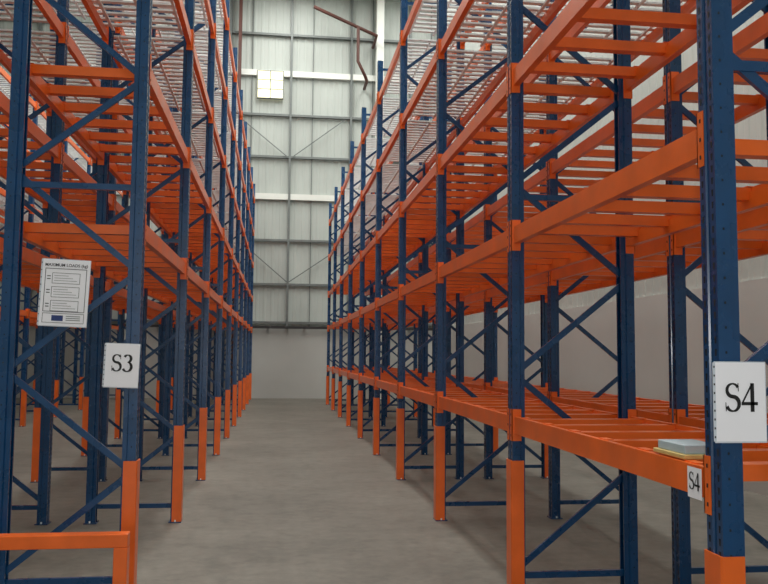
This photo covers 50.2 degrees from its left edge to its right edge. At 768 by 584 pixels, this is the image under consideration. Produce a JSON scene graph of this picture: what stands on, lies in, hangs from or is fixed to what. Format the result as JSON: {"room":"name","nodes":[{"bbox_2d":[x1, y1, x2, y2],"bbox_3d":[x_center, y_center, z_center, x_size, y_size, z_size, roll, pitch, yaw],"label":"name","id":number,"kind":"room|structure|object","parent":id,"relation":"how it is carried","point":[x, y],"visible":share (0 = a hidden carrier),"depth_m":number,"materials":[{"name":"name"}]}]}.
{"room":"warehouse","nodes":[
{"label":"warehouse","id":0,"kind":"room"},
{"bbox_2d":[0,0,434,398],"bbox_3d":[-7.269,-4.147,33.281,18.900,16.800,0.425,1,-4,-7],"label":"wall","id":1,"kind":"structure","parent":0,"point":[299,143],"depth_m":33.83,"materials":[{"name":"grey metal"}]},
{"bbox_2d":[257,70,283,99],"bbox_3d":[-4.684,-8.547,33.812,1.080,1.170,0.150,1,-4,-7],"label":"window","id":2,"kind":"structure","parent":1,"relation":"in","point":[270,83],"depth_m":33.77,"materials":[{"name":"white glass"}]},
{"bbox_2d":[112,324,431,330],"bbox_3d":[-7.301,1.377,32.733,18.700,0.100,0.300,1,-4,-7],"label":"trim","id":3,"kind":"structure","parent":1,"relation":"attached to","point":[264,327],"depth_m":33.02,"materials":[{"name":"metal"}]},
{"bbox_2d":[313,5,377,89],"bbox_3d":[-1.624,-10.005,33.722,2.643,2.976,1.370,1,-4,-7],"label":"pipe","id":4,"kind":"object","parent":1,"relation":"attached to","point":[359,28],"visible":1,"depth_m":33.14,"materials":[{"name":"brown metal"}]},
{"bbox_2d":[9,398,767,583],"bbox_3d":[-4.619,2.752,11.632,19.500,0.200,43.200,1,-4,-7],"label":"floor","id":5,"kind":"structure","parent":0,"point":[293,495],"depth_m":9.24,"materials":[{"name":"concrete"}]},
{"bbox_2d":[0,124,85,407],"bbox_3d":[-10.182,-1.148,18.342,1.000,8.500,26.430,1,-4,-7],"label":"rack","id":6,"kind":"object","parent":5,"relation":"on","point":[2,220],"visible":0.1,"depth_m":28.13,"materials":[{"name":"metal"}]},
{"bbox_2d":[0,66,122,426],"bbox_3d":[-8.893,-1.125,18.507,1.000,8.500,26.430,1,-4,-7],"label":"rack","id":7,"kind":"object","parent":5,"relation":"on","point":[26,315],"visible":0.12,"depth_m":22.41,"materials":[{"name":"blue paint"}]},
{"bbox_2d":[0,531,129,583],"bbox_3d":[-2.378,1.901,5.414,1.420,0.590,0.180,1,-4,-7],"label":"guard rail","id":8,"kind":"object","parent":5,"relation":"on","point":[118,540],"visible":1,"depth_m":5.44,"materials":[{"name":"orange metal"}]},
{"bbox_2d":[0,0,218,524],"bbox_3d":[-5.283,-1.058,18.970,1.000,8.500,26.430,1,-4,-7],"label":"rack","id":9,"kind":"object","parent":5,"relation":"on","point":[62,43],"visible":0.23,"depth_m":11.32,"materials":[{"name":"orange metal"}]},
{"bbox_2d":[0,0,254,583],"bbox_3d":[-3.934,-1.033,19.143,1.000,8.500,26.430,1,-4,-7],"label":"rack","id":10,"kind":"object","parent":5,"relation":"on","point":[133,256],"visible":1,"depth_m":8.76,"materials":[{"name":"orange metal"}]},
{"bbox_2d":[37,258,90,327],"bbox_3d":[-2.316,0.007,5.936,0.363,0.502,0.005,1,-4,-7],"label":"notice","id":11,"kind":"object","parent":10,"relation":"attached to","point":[64,283],"visible":1,"depth_m":5.94,"materials":[{"name":"paper"}]},
{"bbox_2d":[102,343,140,387],"bbox_3d":[-1.894,0.530,5.912,0.260,0.327,0.003,1,-4,-7],"label":"label","id":12,"kind":"object","parent":10,"relation":"attached to","point":[121,360],"visible":1,"depth_m":5.91,"materials":[{"name":"paper"}]},
{"bbox_2d":[230,0,242,398],"bbox_3d":[-5.930,-4.152,33.063,0.220,16.800,0.460,1,-4,-7],"label":"steel column","id":13,"kind":"structure","parent":5,"relation":"on","point":[240,1],"depth_m":33.29,"materials":[{"name":"white metal"}]},
{"bbox_2d":[375,0,383,398],"bbox_3d":[-0.228,-4.046,33.794,0.400,16.800,0.460,1,-4,-7],"label":"steel column","id":14,"kind":"structure","parent":5,"relation":"on","point":[379,3],"depth_m":34.12,"materials":[{"name":"white metal"}]},
{"bbox_2d":[326,0,767,583],"bbox_3d":[0.143,-0.569,16.533,1.000,7.250,26.430,1,-4,-7],"label":"rack","id":15,"kind":"object","parent":5,"relation":"on","point":[564,234],"visible":1,"depth_m":6.37,"materials":[{"name":"orange metal"}]},
{"bbox_2d":[653,439,705,459],"bbox_3d":[1.393,0.718,3.757,0.195,0.060,0.300,1,-4,-7],"label":"book","id":16,"kind":"object","parent":15,"relation":"on","point":[685,449],"visible":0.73,"depth_m":3.69,"materials":[{"name":"grey paper"}]},
{"bbox_2d":[687,466,701,500],"bbox_3d":[1.312,0.807,3.467,0.002,0.130,0.120,1,-4,-7],"label":"label","id":17,"kind":"object","parent":15,"relation":"attached to","point":[694,475],"visible":1,"depth_m":3.47,"materials":[{"name":"white paper"}]},
{"bbox_2d":[712,361,766,442],"bbox_3d":[1.410,0.436,3.249,0.226,0.320,0.003,1,-4,-7],"label":"label","id":18,"kind":"object","parent":15,"relation":"attached to","point":[739,388],"visible":1,"depth_m":3.25,"materials":[{"name":"paper"}]},
{"bbox_2d":[363,0,767,583],"bbox_3d":[1.432,-0.545,16.699,1.000,7.250,26.430,1,-4,-7],"label":"rack","id":19,"kind":"object","parent":5,"relation":"on","point":[677,255],"visible":0.27,"depth_m":8.88,"materials":[{"name":"orange metal"}]},
{"bbox_2d":[375,0,430,2],"bbox_3d":[-4.471,-14.199,12.923,19.500,0.200,43.200,1,-4,-7],"label":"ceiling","id":20,"kind":"structure","parent":0,"point":[375,0],"depth_m":34.85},
{"bbox_2d":[434,0,767,496],"bbox_3d":[4.876,-5.549,13.486,0.200,16.800,42.600,1,-4,-7],"label":"wall","id":21,"kind":"structure","parent":0,"point":[583,365],"depth_m":14.56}
]}

